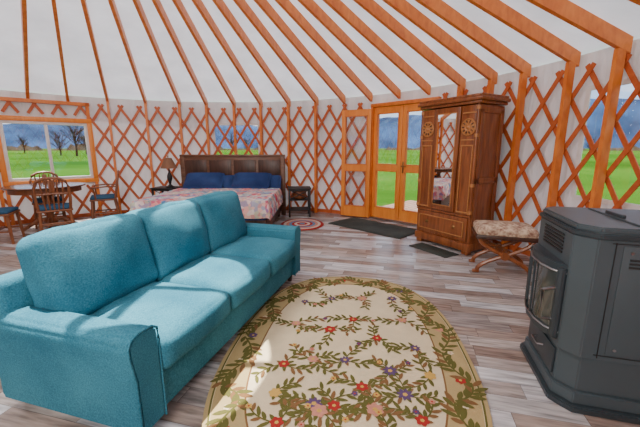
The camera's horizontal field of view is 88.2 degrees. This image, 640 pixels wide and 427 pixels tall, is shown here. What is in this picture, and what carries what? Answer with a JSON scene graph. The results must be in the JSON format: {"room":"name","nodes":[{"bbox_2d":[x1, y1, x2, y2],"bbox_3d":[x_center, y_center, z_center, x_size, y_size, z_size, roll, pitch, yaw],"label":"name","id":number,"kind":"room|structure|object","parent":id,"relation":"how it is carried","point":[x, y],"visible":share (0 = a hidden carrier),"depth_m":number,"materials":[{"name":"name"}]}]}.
{"room":"traditional dwelling","nodes":[
{"label":"traditional dwelling","id":0,"kind":"room"},
{"bbox_2d":[0,90,113,221],"bbox_3d":[-5.842,-0.488,3.445,1.564,2.320,7.107,2,11,12],"label":"wall","id":1,"kind":"structure","parent":0,"point":[26,207],"depth_m":6.24,"materials":[{"name":"fabric"}]},
{"bbox_2d":[0,97,102,224],"bbox_3d":[-4.995,-0.960,6.133,1.405,2.200,0.100,-9,15,-40],"label":"window","id":2,"kind":"structure","parent":1,"relation":"in","point":[5,170],"depth_m":6.01,"materials":[{"name":"brown wood"}]},
{"bbox_2d":[100,95,373,209],"bbox_3d":[-1.630,-1.175,6.915,5.321,2.320,0.800,1,11,3],"label":"wall","id":3,"kind":"structure","parent":0,"point":[129,108],"depth_m":6.95,"materials":[{"name":"fabric"}]},
{"bbox_2d":[212,123,259,153],"bbox_3d":[-1.822,-1.442,7.259,1.040,1.060,0.041,0,11,1],"label":"window","id":4,"kind":"structure","parent":3,"relation":"in","point":[213,124],"depth_m":7.17,"materials":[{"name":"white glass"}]},
{"bbox_2d":[341,109,371,216],"bbox_3d":[0.693,-0.952,6.402,0.590,2.040,0.052,6,13,27],"label":"door","id":5,"kind":"structure","parent":3,"relation":"in","point":[350,210],"depth_m":6.38,"materials":[{"name":"brown wood"}]},
{"bbox_2d":[368,96,441,226],"bbox_3d":[1.457,-0.889,5.908,1.323,2.150,0.160,11,16,44],"label":"door frame","id":6,"kind":"structure","parent":3,"relation":"attached to","point":[413,101],"depth_m":6.10,"materials":[{"name":"brown wood"}]},
{"bbox_2d":[0,0,639,101],"bbox_3d":[-1.900,-2.179,2.219,9.900,1.522,9.900,0,11,0],"label":"ceiling","id":7,"kind":"structure","parent":0,"point":[81,70],"depth_m":4.93,"materials":[{"name":"fabric"}]},
{"bbox_2d":[20,0,639,107],"bbox_3d":[-1.900,-2.138,2.227,9.559,1.629,9.559,0,11,0],"label":"rafters","id":8,"kind":"object","parent":7,"relation":"attached to","point":[567,11],"visible":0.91,"depth_m":4.31,"materials":[{"name":"brown wood"}]},
{"bbox_2d":[0,210,639,426],"bbox_3d":[-1.900,0.878,2.824,9.720,0.120,9.720,0,11,0],"label":"floor","id":9,"kind":"structure","parent":0,"point":[485,308],"depth_m":2.87,"materials":[{"name":"wood"}]},
{"bbox_2d":[0,207,25,243],"bbox_3d":[-4.702,-0.039,4.723,0.524,0.946,0.450,-5,12,-25],"label":"dining chair","id":10,"kind":"object","parent":9,"relation":"on","point":[4,211],"visible":1,"depth_m":4.72,"materials":[{"name":"brown wood"}]},
{"bbox_2d":[0,182,85,230],"bbox_3d":[-4.560,-0.110,5.554,1.100,0.743,1.100,0,11,0],"label":"dining table","id":11,"kind":"object","parent":9,"relation":"on","point":[22,189],"visible":0.66,"depth_m":5.42,"materials":[{"name":"brown wood"}]},
{"bbox_2d":[29,171,67,228],"bbox_3d":[-4.830,-0.263,5.856,0.450,0.946,0.524,-9,14,-39],"label":"dining chair","id":12,"kind":"object","parent":9,"relation":"on","point":[39,200],"visible":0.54,"depth_m":5.84,"materials":[{"name":"brown wood"}]},
{"bbox_2d":[32,177,74,232],"bbox_3d":[-4.071,-0.106,5.060,0.450,0.946,0.524,-9,14,-38],"label":"dining chair","id":13,"kind":"object","parent":9,"relation":"on","point":[55,207],"visible":0.95,"depth_m":4.88,"materials":[{"name":"brown wood"}]},
{"bbox_2d":[89,170,120,217],"bbox_3d":[-4.000,-0.327,6.178,0.524,0.946,0.560,-7,13,-30],"label":"dining chair","id":14,"kind":"object","parent":9,"relation":"on","point":[100,197],"visible":0.99,"depth_m":6.05,"materials":[{"name":"brown wood"}]},
{"bbox_2d":[0,191,300,426],"bbox_3d":[-0.930,0.395,2.519,0.985,0.947,2.190,3,12,15],"label":"sofa","id":15,"kind":"object","parent":9,"relation":"on","point":[104,320],"visible":1,"depth_m":1.73,"materials":[{"name":"teal fabric"}]},
{"bbox_2d":[150,186,181,195],"bbox_3d":[-3.100,-0.252,6.729,0.460,0.580,0.400,1,11,6],"label":"nightstand","id":16,"kind":"object","parent":9,"relation":"on","point":[162,189],"visible":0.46,"depth_m":6.52,"materials":[{"name":"black paint"}]},
{"bbox_2d":[161,155,176,187],"bbox_3d":[-3.000,-0.836,6.563,0.310,0.630,0.310,0,11,0],"label":"table lamp","id":17,"kind":"object","parent":16,"relation":"on","point":[168,163],"visible":1,"depth_m":6.48,"materials":[{"name":"beige fabric"}]},
{"bbox_2d":[129,155,285,223],"bbox_3d":[-1.750,-0.386,5.748,2.100,1.225,2.063,0,11,0],"label":"bed","id":18,"kind":"object","parent":9,"relation":"on","point":[258,181],"visible":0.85,"depth_m":6.30,"materials":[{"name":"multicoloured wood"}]},
{"bbox_2d":[288,186,310,216],"bbox_3d":[-0.420,-0.246,6.700,0.460,0.580,0.400,-1,11,-6],"label":"nightstand","id":19,"kind":"object","parent":9,"relation":"on","point":[298,192],"visible":1,"depth_m":6.55,"materials":[{"name":"black paint"}]},
{"bbox_2d":[281,218,323,230],"bbox_3d":[-0.320,0.189,5.950,0.780,0.016,0.936,0,11,0],"label":"braided rug","id":20,"kind":"object","parent":9,"relation":"on","point":[305,224],"visible":0.88,"depth_m":5.96,"materials":[{"name":"multicoloured fabric"}]},
{"bbox_2d":[202,276,492,426],"bbox_3d":[0.191,0.910,2.305,1.677,0.016,2.529,1,11,7],"label":"area rug","id":21,"kind":"object","parent":9,"relation":"on","point":[346,351],"visible":1,"depth_m":2.06,"materials":[{"name":"beige carpet"}]},
{"bbox_2d":[329,217,416,238],"bbox_3d":[0.930,0.228,5.754,0.720,0.015,1.500,-11,15,-43],"label":"doormat","id":22,"kind":"object","parent":9,"relation":"on","point":[389,230],"visible":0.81,"depth_m":5.66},
{"bbox_2d":[409,243,458,257],"bbox_3d":[1.520,0.488,4.449,0.260,0.012,0.620,-7,13,-30],"label":"doormat","id":23,"kind":"object","parent":9,"relation":"on","point":[422,246],"visible":1,"depth_m":4.39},
{"bbox_2d":[415,92,510,254],"bbox_3d":[1.849,-0.522,4.500,0.573,1.977,0.990,-7,13,-30],"label":"armoire","id":24,"kind":"object","parent":9,"relation":"on","point":[461,136],"visible":0.97,"depth_m":4.21,"materials":[{"name":"brown wood"}]},
{"bbox_2d":[468,220,538,275],"bbox_3d":[2.040,0.363,3.701,0.611,0.550,0.420,4,12,18],"label":"footstool","id":25,"kind":"object","parent":9,"relation":"on","point":[483,230],"visible":0.98,"depth_m":3.54,"materials":[{"name":"beige fabric"}]},
{"bbox_2d":[520,206,639,424],"bbox_3d":[1.650,0.494,1.858,0.881,1.010,0.660,3,12,15],"label":"stove","id":26,"kind":"object","parent":9,"relation":"on","point":[581,346],"visible":1,"depth_m":1.68,"materials":[{"name":"metal"}]},
{"bbox_2d":[0,53,639,250],"bbox_3d":[-1.900,-0.260,2.599,9.552,2.206,9.552,0,11,0],"label":"wall","id":27,"kind":"structure","parent":0,"point":[627,146],"depth_m":6.06,"materials":[{"name":"brown wood"}]},
{"bbox_2d":[0,208,530,255],"bbox_3d":[-1.900,0.785,2.806,9.599,0.070,9.599,0,11,0],"label":"baseboard","id":28,"kind":"structure","parent":27,"relation":"attached to","point":[528,252],"depth_m":6.59,"materials":[{"name":"brown wood"}]},
{"bbox_2d":[0,48,626,249],"bbox_3d":[-1.900,-0.279,2.595,9.469,2.240,9.469,0,11,0],"label":"studs","id":29,"kind":"object","parent":27,"relation":"attached to","point":[619,54],"visible":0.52,"depth_m":3.76,"materials":[{"name":"brown wood"}]},
{"bbox_2d":[374,38,639,250],"bbox_3d":[1.833,-0.274,2.363,2.160,2.320,8.039,1,11,3],"label":"wall","id":30,"kind":"structure","parent":0,"point":[546,75],"depth_m":4.03,"materials":[{"name":"fabric"}]},
{"bbox_2d":[371,105,403,220],"bbox_3d":[1.241,-0.917,6.123,0.602,2.050,0.057,11,16,44],"label":"door","id":31,"kind":"structure","parent":30,"relation":"in","point":[377,211],"depth_m":6.11,"materials":[{"name":"brown wood"}]},
{"bbox_2d":[398,103,423,223],"bbox_3d":[1.656,-0.830,5.683,0.602,2.050,0.105,11,16,44],"label":"door","id":32,"kind":"structure","parent":30,"relation":"in","point":[409,216],"depth_m":5.83,"materials":[{"name":"brown wood"}]},
{"bbox_2d":[570,76,639,209],"bbox_3d":[2.876,-0.632,2.986,0.051,1.190,1.208,-1,11,-5],"label":"window","id":33,"kind":"structure","parent":30,"relation":"in","point":[573,195],"depth_m":3.47,"materials":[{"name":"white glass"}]},
{"label":"outside","id":34,"kind":"structure","parent":0,"visible":0},
{"bbox_2d":[7,148,639,205],"bbox_3d":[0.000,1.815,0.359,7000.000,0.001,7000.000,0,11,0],"label":"ground","id":35,"kind":"structure","parent":34,"point":[22,165],"depth_m":30.60,"materials":[{"name":"green plant"}]},
{"bbox_2d":[14,134,29,152],"bbox_3d":[-112.397,-26.598,124.959,4.660,7.354,5.305,0,11,0],"label":"bare tree","id":36,"kind":"object","parent":35,"relation":"on","point":[19,137],"visible":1,"depth_m":124.73,"materials":[{"name":"brown plant"}]},
{"bbox_2d":[49,129,68,154],"bbox_3d":[-67.058,-18.440,84.983,4.807,6.879,5.478,0,11,0],"label":"bare tree","id":37,"kind":"object","parent":35,"relation":"on","point":[57,140],"visible":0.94,"depth_m":84.92,"materials":[{"name":"brown plant"}]},
{"bbox_2d":[58,125,84,155],"bbox_3d":[-58.436,-18.599,78.696,5.993,9.635,6.284,0,11,0],"label":"bare tree","id":38,"kind":"object","parent":35,"relation":"on","point":[72,130],"visible":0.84,"depth_m":78.81,"materials":[{"name":"brown plant"}]},
{"bbox_2d":[76,133,86,154],"bbox_3d":[-68.416,-21.100,96.616,5.209,7.579,4.789,0,11,0],"label":"bare tree","id":39,"kind":"object","parent":35,"relation":"on","point":[83,139],"visible":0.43,"depth_m":96.10,"materials":[{"name":"brown plant"}]},
{"bbox_2d":[226,133,233,145],"bbox_3d":[-33.046,-26.483,122.673,5.846,8.019,6.224,0,11,0],"label":"bare tree","id":40,"kind":"object","parent":35,"relation":"on","point":[231,137],"visible":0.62,"depth_m":122.85,"materials":[{"name":"brown plant"}]},
{"bbox_2d":[241,137,251,153],"bbox_3d":[-25.670,-23.954,114.768,4.386,6.124,4.140,0,11,0],"label":"bare tree","id":41,"kind":"object","parent":35,"relation":"on","point":[245,140],"visible":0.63,"depth_m":114.34,"materials":[{"name":"brown plant"}]},
{"bbox_2d":[2,98,639,148],"bbox_3d":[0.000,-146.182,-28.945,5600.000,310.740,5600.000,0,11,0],"label":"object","id":42,"kind":"object","parent":35,"relation":"on","point":[629,121],"visible":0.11,"depth_m":1798.29,"materials":[{"name":"blue"}]},
{"bbox_2d":[6,144,639,150],"bbox_3d":[0.000,-1.422,-0.282,684.000,6.799,684.000,0,11,0],"label":"tree line","id":43,"kind":"object","parent":35,"relation":"on","point":[71,147],"visible":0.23,"depth_m":251.40,"materials":[{"name":"brown plant"}]},
{"bbox_2d":[384,200,417,210],"bbox_3d":[2.464,0.229,7.157,2.651,0.470,2.600,11,16,44],"label":"deck","id":44,"kind":"object","parent":35,"relation":"on","point":[411,205],"visible":0.05,"depth_m":8.10,"materials":[{"name":"brown wood"}]}
]}

